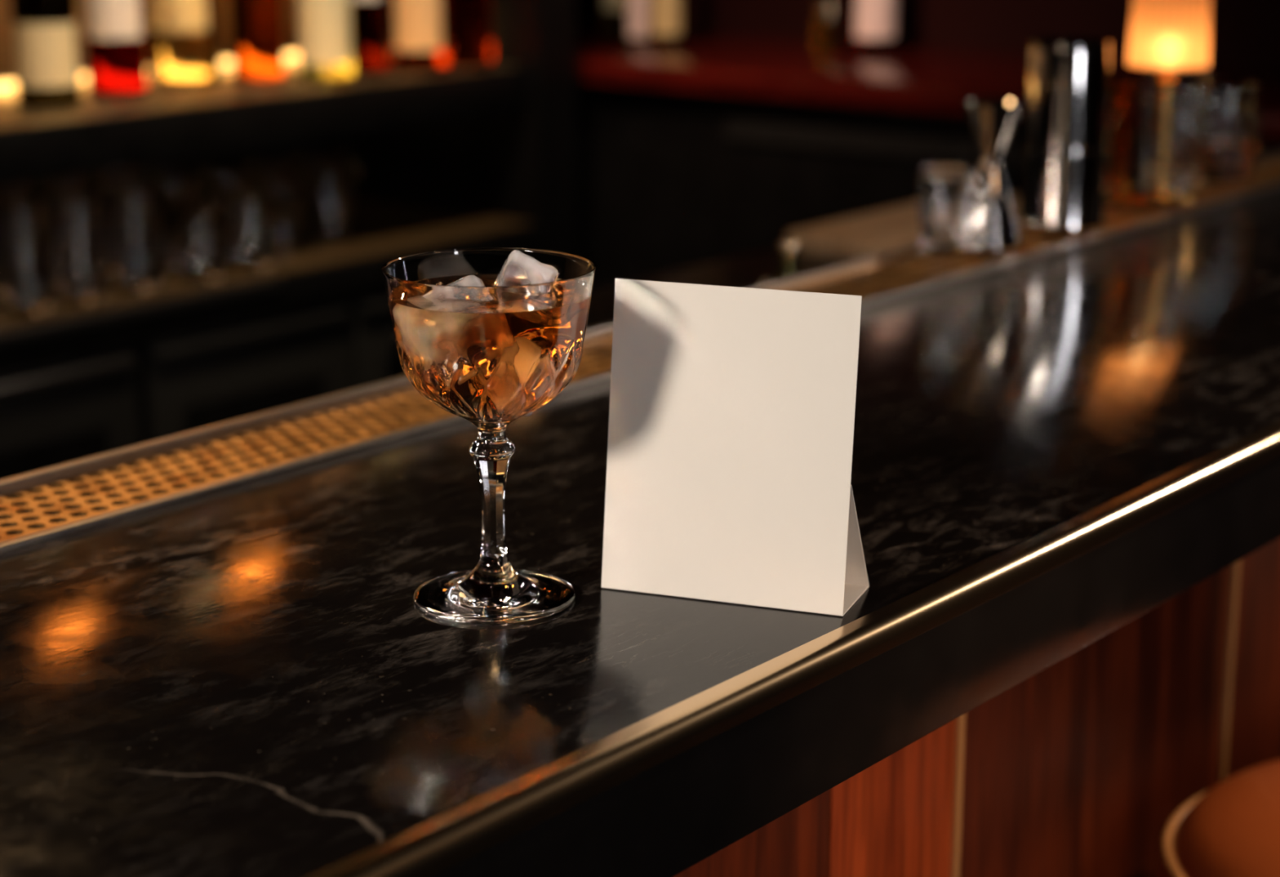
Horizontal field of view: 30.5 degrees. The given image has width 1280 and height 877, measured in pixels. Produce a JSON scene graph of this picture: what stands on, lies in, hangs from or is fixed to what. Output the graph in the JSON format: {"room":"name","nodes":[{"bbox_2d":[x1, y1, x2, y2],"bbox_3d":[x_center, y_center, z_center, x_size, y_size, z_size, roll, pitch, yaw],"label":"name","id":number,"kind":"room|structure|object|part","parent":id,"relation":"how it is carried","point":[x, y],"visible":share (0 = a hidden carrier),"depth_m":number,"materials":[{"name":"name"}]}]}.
{"room":"cocktail bar","nodes":[
{"label":"cocktail bar","id":0,"kind":"room"},
{"bbox_2d":[575,0,1279,71],"bbox_3d":[1.907,-0.743,2.398,5.320,3.020,0.100,11,18,37],"label":"wall","id":1,"kind":"structure","parent":0,"point":[1245,34],"depth_m":3.49,"materials":[{"name":"black"}]},
{"bbox_3d":[0.147,1.351,0.564,5.220,0.100,5.700,11,18,37],"label":"floor","id":2,"kind":"structure","parent":0,"visible":0},
{"bbox_2d":[0,0,541,479],"bbox_3d":[-1.277,0.083,2.315,0.465,1.465,3.095,11,18,37],"label":"bar","id":3,"kind":"object","parent":2,"relation":"on","point":[77,381],"visible":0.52,"depth_m":2.91,"materials":[{"name":"black paint"}]},
{"bbox_2d":[0,78,16,91],"bbox_3d":[-0.786,-0.397,2.934,0.107,0.089,0.099,11,18,37],"label":"strip light","id":4,"kind":"object","parent":3,"relation":"on","point":[11,84],"depth_m":2.97,"materials":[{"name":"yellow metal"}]},
{"bbox_2d":[0,186,36,297],"bbox_3d":[-0.755,-0.236,2.813,0.068,0.125,0.068,-5,15,-17],"label":"tumbler","id":5,"kind":"object","parent":3,"relation":"on","point":[6,193],"visible":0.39,"depth_m":2.79,"materials":[{"name":"clear glass"}]},
{"bbox_2d":[0,199,59,315],"bbox_3d":[-0.705,-0.210,2.714,0.068,0.125,0.068,-1,15,-5],"label":"tumbler","id":6,"kind":"object","parent":3,"relation":"on","point":[29,241],"visible":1,"depth_m":2.69,"materials":[{"name":"clear glass"}]},
{"bbox_2d":[10,0,81,108],"bbox_3d":[-0.709,-0.545,2.783,0.076,0.300,0.076,11,18,37],"label":"liquor bottle","id":7,"kind":"object","parent":3,"relation":"on","point":[46,40],"visible":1,"depth_m":2.78,"materials":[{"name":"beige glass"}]},
{"bbox_3d":[-0.720,0.290,2.734,0.002,0.570,0.290,11,18,37],"label":"door glass","id":8,"kind":"part","parent":3,"relation":"part of","materials":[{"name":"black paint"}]},
{"bbox_2d":[39,177,96,286],"bbox_3d":[-0.698,-0.253,2.878,0.068,0.125,0.068,-7,16,-26],"label":"tumbler","id":9,"kind":"object","parent":3,"relation":"on","point":[48,188],"visible":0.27,"depth_m":2.85,"materials":[{"name":"clear glass"}]},
{"bbox_3d":[-0.718,-0.054,2.641,0.012,0.015,0.380,11,18,37],"label":"door handle","id":10,"kind":"part","parent":3,"relation":"part of","materials":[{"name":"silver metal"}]},
{"bbox_3d":[-0.728,0.274,2.737,0.020,0.720,0.390,11,18,37],"label":"cabinet door","id":11,"kind":"part","parent":3,"relation":"part of","materials":[{"name":"black wood"}]},
{"bbox_2d":[51,190,111,303],"bbox_3d":[-0.658,-0.227,2.778,0.068,0.125,0.068,1,15,3],"label":"tumbler","id":12,"kind":"object","parent":3,"relation":"on","point":[84,216],"visible":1,"depth_m":2.75,"materials":[{"name":"clear glass"}]},
{"bbox_2d":[80,71,87,83],"bbox_3d":[-0.713,-0.421,3.024,0.107,0.089,0.094,11,18,37],"label":"strip light","id":13,"kind":"object","parent":3,"relation":"on","point":[83,75],"depth_m":3.06,"materials":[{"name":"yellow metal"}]},
{"bbox_2d":[82,0,148,97],"bbox_3d":[-0.653,-0.576,2.903,0.075,0.300,0.075,11,18,37],"label":"liquor bottle","id":14,"kind":"object","parent":3,"relation":"on","point":[114,30],"visible":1,"depth_m":2.90,"materials":[{"name":"red glass"}]},
{"bbox_2d":[88,169,144,276],"bbox_3d":[-0.652,-0.270,2.942,0.068,0.125,0.068,8,17,28],"label":"tumbler","id":15,"kind":"object","parent":3,"relation":"on","point":[104,179],"visible":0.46,"depth_m":2.92,"materials":[{"name":"clear glass"}]},
{"bbox_2d":[108,182,166,292],"bbox_3d":[-0.606,-0.243,2.841,0.068,0.125,0.068,7,16,25],"label":"tumbler","id":16,"kind":"object","parent":3,"relation":"on","point":[138,209],"visible":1,"depth_m":2.82,"materials":[{"name":"clear glass"}]},
{"bbox_2d":[0,0,298,79],"bbox_3d":[-1.458,-0.471,2.317,0.004,0.395,3.095,11,18,37],"label":"backsplash","id":17,"kind":"structure","parent":3,"relation":"attached to","point":[7,68],"depth_m":3.21,"materials":[{"name":"brown metal"}]},
{"bbox_2d":[150,173,204,189],"bbox_3d":[-0.616,-0.304,3.140,0.072,0.092,0.072,2,15,7],"label":"tumbler","id":18,"kind":"object","parent":3,"relation":"on","point":[171,180],"visible":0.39,"depth_m":3.12,"materials":[{"name":"clear glass"}]},
{"bbox_2d":[145,0,221,86],"bbox_3d":[-0.594,-0.595,3.034,0.082,0.270,0.082,11,18,37],"label":"liquor bottle","id":19,"kind":"object","parent":3,"relation":"on","point":[183,36],"visible":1,"depth_m":3.02,"materials":[{"name":"yellow glass"}]},
{"bbox_2d":[165,187,207,266],"bbox_3d":[-0.589,-0.270,3.010,0.072,0.092,0.072,6,16,22],"label":"tumbler","id":20,"kind":"object","parent":3,"relation":"on","point":[174,195],"visible":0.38,"depth_m":2.98,"materials":[{"name":"clear glass"}]},
{"bbox_2d":[172,200,231,281],"bbox_3d":[-0.542,-0.245,2.915,0.072,0.092,0.072,2,15,7],"label":"tumbler","id":21,"kind":"object","parent":3,"relation":"on","point":[202,228],"visible":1,"depth_m":2.89,"materials":[{"name":"clear glass"}]},
{"bbox_2d":[220,57,232,68],"bbox_3d":[-0.565,-0.468,3.205,0.107,0.089,0.107,11,18,37],"label":"strip light","id":22,"kind":"object","parent":3,"relation":"on","point":[226,62],"depth_m":3.25,"materials":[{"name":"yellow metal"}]},
{"bbox_2d":[204,165,257,199],"bbox_3d":[-0.557,-0.322,3.208,0.072,0.092,0.072,-8,17,-28],"label":"tumbler","id":23,"kind":"object","parent":3,"relation":"on","point":[221,172],"visible":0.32,"depth_m":3.18,"materials":[{"name":"clear glass"}]},
{"bbox_2d":[206,179,262,256],"bbox_3d":[-0.530,-0.289,3.083,0.072,0.092,0.072,5,15,18],"label":"tumbler","id":24,"kind":"object","parent":3,"relation":"on","point":[218,189],"visible":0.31,"depth_m":3.06,"materials":[{"name":"clear glass"}]},
{"bbox_3d":[-0.491,0.198,3.027,0.020,0.720,0.335,11,18,37],"label":"cabinet door","id":25,"kind":"part","parent":3,"relation":"part of","materials":[{"name":"black wood"}]},
{"bbox_3d":[-0.481,-0.130,2.931,0.012,0.015,0.325,11,18,37],"label":"door handle","id":26,"kind":"part","parent":3,"relation":"part of","materials":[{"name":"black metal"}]},
{"bbox_2d":[225,190,282,269],"bbox_3d":[-0.490,-0.266,2.993,0.072,0.092,0.072,-1,15,-4],"label":"tumbler","id":27,"kind":"object","parent":3,"relation":"on","point":[256,215],"visible":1,"depth_m":2.97,"materials":[{"name":"clear glass"}]},
{"bbox_3d":[-0.483,0.214,3.025,0.002,0.570,0.235,11,18,37],"label":"door glass","id":28,"kind":"part","parent":3,"relation":"part of","materials":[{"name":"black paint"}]},
{"bbox_2d":[229,0,284,83],"bbox_3d":[-0.501,-0.616,3.053,0.069,0.300,0.069,11,18,37],"label":"liquor bottle","id":29,"kind":"object","parent":3,"relation":"on","point":[257,35],"visible":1,"depth_m":3.05,"materials":[{"name":"orange glass"}]},
{"bbox_2d":[0,223,541,371],"bbox_3d":[-1.279,-0.010,2.292,0.460,0.045,3.095,11,18,37],"label":"shelf","id":30,"kind":"object","parent":3,"relation":"attached to","point":[320,277],"depth_m":2.90,"materials":[{"name":"black paint"}]},
{"bbox_2d":[256,171,310,247],"bbox_3d":[-0.477,-0.307,3.151,0.072,0.092,0.072,8,17,29],"label":"tumbler","id":31,"kind":"object","parent":3,"relation":"on","point":[295,187],"visible":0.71,"depth_m":3.13,"materials":[{"name":"clear glass"}]},
{"bbox_2d":[284,49,298,61],"bbox_3d":[-0.486,-0.494,3.302,0.107,0.089,0.119,11,18,37],"label":"strip light","id":32,"kind":"object","parent":3,"relation":"on","point":[290,55],"depth_m":3.34,"materials":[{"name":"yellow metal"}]},
{"bbox_2d":[297,0,354,83],"bbox_3d":[-0.412,-0.616,3.052,0.072,0.300,0.072,11,18,37],"label":"liquor bottle","id":33,"kind":"object","parent":3,"relation":"on","point":[325,27],"visible":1,"depth_m":3.05,"materials":[{"name":"yellow glass"}]},
{"bbox_2d":[304,164,357,238],"bbox_3d":[-0.421,-0.324,3.214,0.072,0.092,0.072,-9,17,-31],"label":"tumbler","id":34,"kind":"object","parent":3,"relation":"on","point":[333,188],"visible":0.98,"depth_m":3.19,"materials":[{"name":"clear glass"}]},
{"bbox_2d":[351,0,389,75],"bbox_3d":[-0.373,-0.635,3.144,0.067,0.290,0.067,11,18,37],"label":"liquor bottle","id":35,"kind":"object","parent":3,"relation":"on","point":[369,17],"visible":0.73,"depth_m":3.14,"materials":[{"name":"brown glass"}]},
{"bbox_3d":[-0.268,0.127,3.300,0.020,0.720,0.355,11,18,37],"label":"cabinet door","id":36,"kind":"part","parent":3,"relation":"part of","materials":[{"name":"black wood"}]},
{"bbox_3d":[-0.257,-0.201,3.204,0.012,0.015,0.345,11,18,37],"label":"door handle","id":37,"kind":"part","parent":3,"relation":"part of","materials":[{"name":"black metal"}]},
{"bbox_3d":[-0.260,0.143,3.298,0.002,0.570,0.255,11,18,37],"label":"door glass","id":38,"kind":"part","parent":3,"relation":"part of","materials":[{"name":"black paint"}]},
{"bbox_2d":[390,0,449,72],"bbox_3d":[-0.301,-0.655,3.184,0.080,0.310,0.080,11,18,37],"label":"liquor bottle","id":39,"kind":"object","parent":3,"relation":"on","point":[420,28],"visible":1,"depth_m":3.18,"materials":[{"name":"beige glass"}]},
{"bbox_2d":[448,0,493,67],"bbox_3d":[-0.237,-0.656,3.244,0.065,0.280,0.065,11,18,37],"label":"liquor bottle","id":40,"kind":"object","parent":3,"relation":"on","point":[470,21],"visible":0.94,"depth_m":3.24,"materials":[{"name":"red glass"}]},
{"bbox_2d":[388,245,853,379],"bbox_3d":[0.236,0.314,2.407,0.420,0.970,0.980,11,18,37],"label":"station","id":41,"kind":"object","parent":2,"relation":"on","point":[748,269],"visible":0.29,"depth_m":2.30,"materials":[{"name":"black paint"}]},
{"bbox_2d":[760,277,778,284],"bbox_3d":[0.103,-0.085,1.854,0.019,0.083,0.019,11,18,37],"label":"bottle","id":42,"kind":"object","parent":41,"relation":"on","point":[766,280],"visible":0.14,"depth_m":1.84,"materials":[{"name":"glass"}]},
{"bbox_2d":[776,239,801,279],"bbox_3d":[0.119,-0.105,1.882,0.021,0.108,0.021,11,18,37],"label":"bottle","id":43,"kind":"object","parent":41,"relation":"on","point":[789,249],"visible":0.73,"depth_m":1.87,"materials":[{"name":"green glass"}]},
{"bbox_2d":[786,194,1019,260],"bbox_3d":[0.369,-0.219,2.485,0.272,0.022,0.364,11,18,37],"label":"cutting board","id":44,"kind":"object","parent":41,"relation":"on","point":[854,237],"visible":0.16,"depth_m":2.42,"materials":[{"name":"brown wood"}]},
{"bbox_2d":[0,188,1279,876],"bbox_3d":[0.109,0.514,1.446,0.398,1.071,3.125,11,18,37],"label":"bar counter","id":45,"kind":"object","parent":2,"relation":"on","point":[1064,634],"depth_m":1.10,"materials":[{"name":"black stone"}]},
{"bbox_2d":[381,247,596,623],"bbox_3d":[-0.064,-0.001,1.013,0.091,0.148,0.091,-1,15,-4],"label":"cocktail glass","id":46,"kind":"object","parent":45,"relation":"on","point":[484,326],"visible":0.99,"depth_m":0.98,"materials":[{"name":"clear glass"}]},
{"bbox_2d":[400,274,576,391],"bbox_3d":[-0.064,-0.038,1.003,0.085,0.050,0.085,11,18,37],"label":"drink","id":47,"kind":"object","parent":46,"relation":"in","point":[488,280],"visible":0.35,"depth_m":0.97,"materials":[{"name":"brown liquid"}]},
{"bbox_2d":[447,275,484,286],"bbox_3d":[-0.076,-0.047,0.995,0.042,0.042,0.037,-7,16,-25],"label":"ice cube","id":48,"kind":"object","parent":47,"relation":"in","point":[468,280],"visible":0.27,"depth_m":0.99,"materials":[{"name":"white"}]},
{"bbox_2d":[493,249,558,286],"bbox_3d":[-0.050,-0.067,1.012,0.027,0.031,0.032,-4,15,-14],"label":"ice cube","id":49,"kind":"object","parent":47,"relation":"in","point":[519,268],"visible":0.58,"depth_m":1.00,"materials":[{"name":"white"}]},
{"bbox_2d":[523,405,542,416],"bbox_3d":[-0.051,-0.028,1.006,0.034,0.040,0.038,8,17,28],"label":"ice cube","id":50,"kind":"object","parent":47,"relation":"in","point":[533,411],"visible":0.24,"depth_m":1.01,"materials":[{"name":"clear ice"}]},
{"bbox_2d":[381,247,596,436],"bbox_3d":[-0.064,-0.038,1.003,0.091,0.073,0.091,11,18,37],"label":"bowl","id":51,"kind":"object","parent":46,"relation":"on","point":[484,326],"depth_m":0.97,"materials":[{"name":"clear glass"}]},
{"bbox_3d":[-0.064,0.027,1.020,0.020,0.061,0.020,11,18,37],"label":"stem","id":52,"kind":"part","parent":46,"relation":"part of","materials":[{"name":"clear glass"}]},
{"bbox_2d":[0,151,1279,555],"bbox_3d":[-0.072,-0.030,1.451,0.094,0.026,3.125,11,18,37],"label":"bar mat","id":53,"kind":"object","parent":45,"relation":"attached to","point":[39,506],"visible":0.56,"depth_m":1.33,"materials":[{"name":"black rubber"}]},
{"bbox_2d":[0,229,1102,534],"bbox_3d":[-0.072,-0.023,1.453,0.092,0.010,3.125,11,18,37],"label":"drip tray","id":54,"kind":"object","parent":53,"relation":"on","point":[66,497],"depth_m":1.32,"materials":[{"name":"brown"}]},
{"bbox_2d":[916,162,975,253],"bbox_3d":[0.241,-0.182,1.854,0.046,0.066,0.046,11,18,37],"label":"shot glass","id":55,"kind":"object","parent":53,"relation":"on","point":[944,189],"visible":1,"depth_m":1.84,"materials":[{"name":"clear glass"}]},
{"bbox_2d":[962,97,1022,250],"bbox_3d":[0.278,-0.210,1.861,0.053,0.114,0.053,11,18,37],"label":"jigger","id":56,"kind":"object","parent":53,"relation":"on","point":[992,226],"visible":0.93,"depth_m":1.85,"materials":[{"name":"silver metal"}]},
{"bbox_2d":[962,97,1022,163],"bbox_3d":[0.278,-0.241,1.853,0.047,0.049,0.047,11,18,37],"label":"cup","id":57,"kind":"object","parent":56,"relation":"on","point":[992,121],"depth_m":1.84,"materials":[{"name":"silver metal"}]},
{"bbox_2d":[965,166,1021,250],"bbox_3d":[0.278,-0.186,1.867,0.053,0.064,0.053,11,18,37],"label":"cup","id":58,"kind":"object","parent":56,"relation":"attached to","point":[992,226],"depth_m":1.85,"materials":[{"name":"silver metal"}]},
{"bbox_2d":[1017,36,1111,230],"bbox_3d":[0.355,-0.255,1.957,0.074,0.152,0.074,11,18,37],"label":"cocktail shaker","id":59,"kind":"object","parent":53,"relation":"on","point":[1064,157],"visible":1,"depth_m":1.93,"materials":[{"name":"silver metal"}]},
{"bbox_2d":[1105,80,1133,205],"bbox_3d":[0.409,-0.261,2.073,0.049,0.105,0.049,11,18,37],"label":"tumbler","id":60,"kind":"object","parent":53,"relation":"on","point":[1121,93],"visible":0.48,"depth_m":2.05,"materials":[{"name":"clear glass"}]},
{"bbox_2d":[1125,0,1210,204],"bbox_3d":[0.466,-0.321,2.076,0.071,0.220,0.071,-5,16,-19],"label":"table lamp","id":61,"kind":"object","parent":53,"relation":"on","point":[1166,36],"visible":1,"depth_m":2.04,"materials":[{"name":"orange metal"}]},
{"bbox_3d":[0.466,-0.278,2.087,0.020,0.108,0.020,11,18,37],"label":"stem","id":62,"kind":"part","parent":61,"relation":"part of","materials":[{"name":"gold metal"}]},
{"bbox_3d":[0.466,-0.378,2.061,0.071,0.101,0.071,11,18,37],"label":"lamp shade","id":63,"kind":"part","parent":61,"relation":"part of","materials":[{"name":"orange fabric"}]},
{"bbox_2d":[1141,57,1216,191],"bbox_3d":[0.493,-0.290,2.160,0.066,0.118,0.066,11,18,37],"label":"glass","id":64,"kind":"object","parent":53,"relation":"on","point":[1193,91],"visible":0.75,"depth_m":2.14,"materials":[{"name":"clear glass"}]},
{"bbox_2d":[1204,80,1263,182],"bbox_3d":[0.550,-0.291,2.222,0.073,0.088,0.073,11,18,37],"label":"glass","id":65,"kind":"object","parent":53,"relation":"on","point":[1236,105],"visible":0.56,"depth_m":2.19,"materials":[{"name":"clear glass"}]},
{"bbox_2d":[601,278,869,616],"bbox_3d":[0.042,0.000,1.028,0.111,0.136,0.043,5,16,20],"label":"tent card","id":66,"kind":"object","parent":45,"relation":"on","point":[732,409],"visible":1,"depth_m":1.02,"materials":[{"name":"white paper"}]},
{"bbox_3d":[-0.021,0.574,1.186,0.035,0.927,0.342,11,18,37],"label":"panel","id":67,"kind":"part","parent":45,"relation":"part of","materials":[{"name":"brown wood"}]},
{"bbox_3d":[0.260,0.033,1.197,0.014,0.013,3.125,11,18,37],"label":"edge trim","id":68,"kind":"part","parent":45,"relation":"part of","materials":[{"name":"black stone"}]},
{"bbox_3d":[0.124,0.528,1.363,0.035,0.927,0.123,11,18,37],"label":"panel","id":69,"kind":"part","parent":45,"relation":"part of","materials":[{"name":"brown wood"}]},
{"bbox_3d":[0.274,0.479,1.547,0.035,0.927,0.357,11,18,37],"label":"panel","id":70,"kind":"part","parent":45,"relation":"part of","materials":[{"name":"brown wood"}]},
{"bbox_3d":[0.501,0.407,1.824,0.035,0.927,0.370,11,18,37],"label":"panel","id":71,"kind":"part","parent":45,"relation":"part of","materials":[{"name":"brown wood"}]},
{"bbox_2d":[576,24,1279,289],"bbox_3d":[0.692,0.050,3.217,2.460,1.070,0.460,11,18,37],"label":"bar cabinet","id":72,"kind":"object","parent":2,"relation":"on","point":[707,148],"depth_m":3.30,"materials":[{"name":"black wood"}]},
{"bbox_2d":[600,0,627,42],"bbox_3d":[-0.039,-0.745,3.625,0.046,0.260,0.046,11,18,37],"label":"liquor bottle","id":73,"kind":"object","parent":72,"relation":"on","point":[614,13],"visible":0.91,"depth_m":3.63,"materials":[{"name":"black glass"}]},
{"bbox_2d":[627,0,649,45],"bbox_3d":[-0.002,-0.712,3.580,0.035,0.220,0.035,11,18,37],"label":"liquor bottle","id":74,"kind":"object","parent":72,"relation":"on","point":[638,11],"visible":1,"depth_m":3.59,"materials":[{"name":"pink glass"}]},
{"bbox_2d":[651,0,682,46],"bbox_3d":[0.041,-0.717,3.560,0.048,0.240,0.048,11,18,37],"label":"liquor bottle","id":75,"kind":"object","parent":72,"relation":"on","point":[666,15],"visible":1,"depth_m":3.56,"materials":[{"name":"orange glass"}]},
{"bbox_2d":[813,0,842,50],"bbox_3d":[0.281,-0.680,3.497,0.042,0.200,0.042,-8,17,-28],"label":"liquor bottle","id":76,"kind":"object","parent":72,"relation":"on","point":[827,13],"visible":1,"depth_m":3.50,"materials":[{"name":"orange glass"}]},
{"bbox_2d":[851,0,897,53],"bbox_3d":[0.348,-0.706,3.458,0.067,0.270,0.067,11,18,37],"label":"liquor bottle","id":77,"kind":"object","parent":72,"relation":"on","point":[874,22],"visible":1,"depth_m":3.46,"materials":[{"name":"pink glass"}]},
{"bbox_2d":[576,24,1279,142],"bbox_3d":[0.692,-0.451,3.086,2.460,0.035,0.460,11,18,37],"label":"countertop","id":78,"kind":"structure","parent":72,"relation":"on","point":[908,78],"depth_m":3.26,"materials":[{"name":"red wood"}]},
{"bbox_2d":[1159,759,1279,876],"bbox_3d":[0.470,0.621,1.502,0.384,0.837,0.384,11,18,37],"label":"bar stool","id":79,"kind":"object","parent":2,"relation":"on","point":[1231,828],"visible":1,"depth_m":1.41,"materials":[{"name":"leather"}]},
{"bbox_3d":[-1.939,-0.577,1.764,0.100,3.020,5.700,11,18,37],"label":"wall","id":80,"kind":"structure","parent":0,"visible":0},
{"bbox_2d":[324,0,577,254],"bbox_3d":[-0.298,-0.989,3.335,0.460,3.020,0.085,11,18,37],"label":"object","id":81,"kind":"structure","parent":80,"relation":"attached to","point":[522,166],"depth_m":3.36,"materials":[{"name":"black paint"}]}
]}

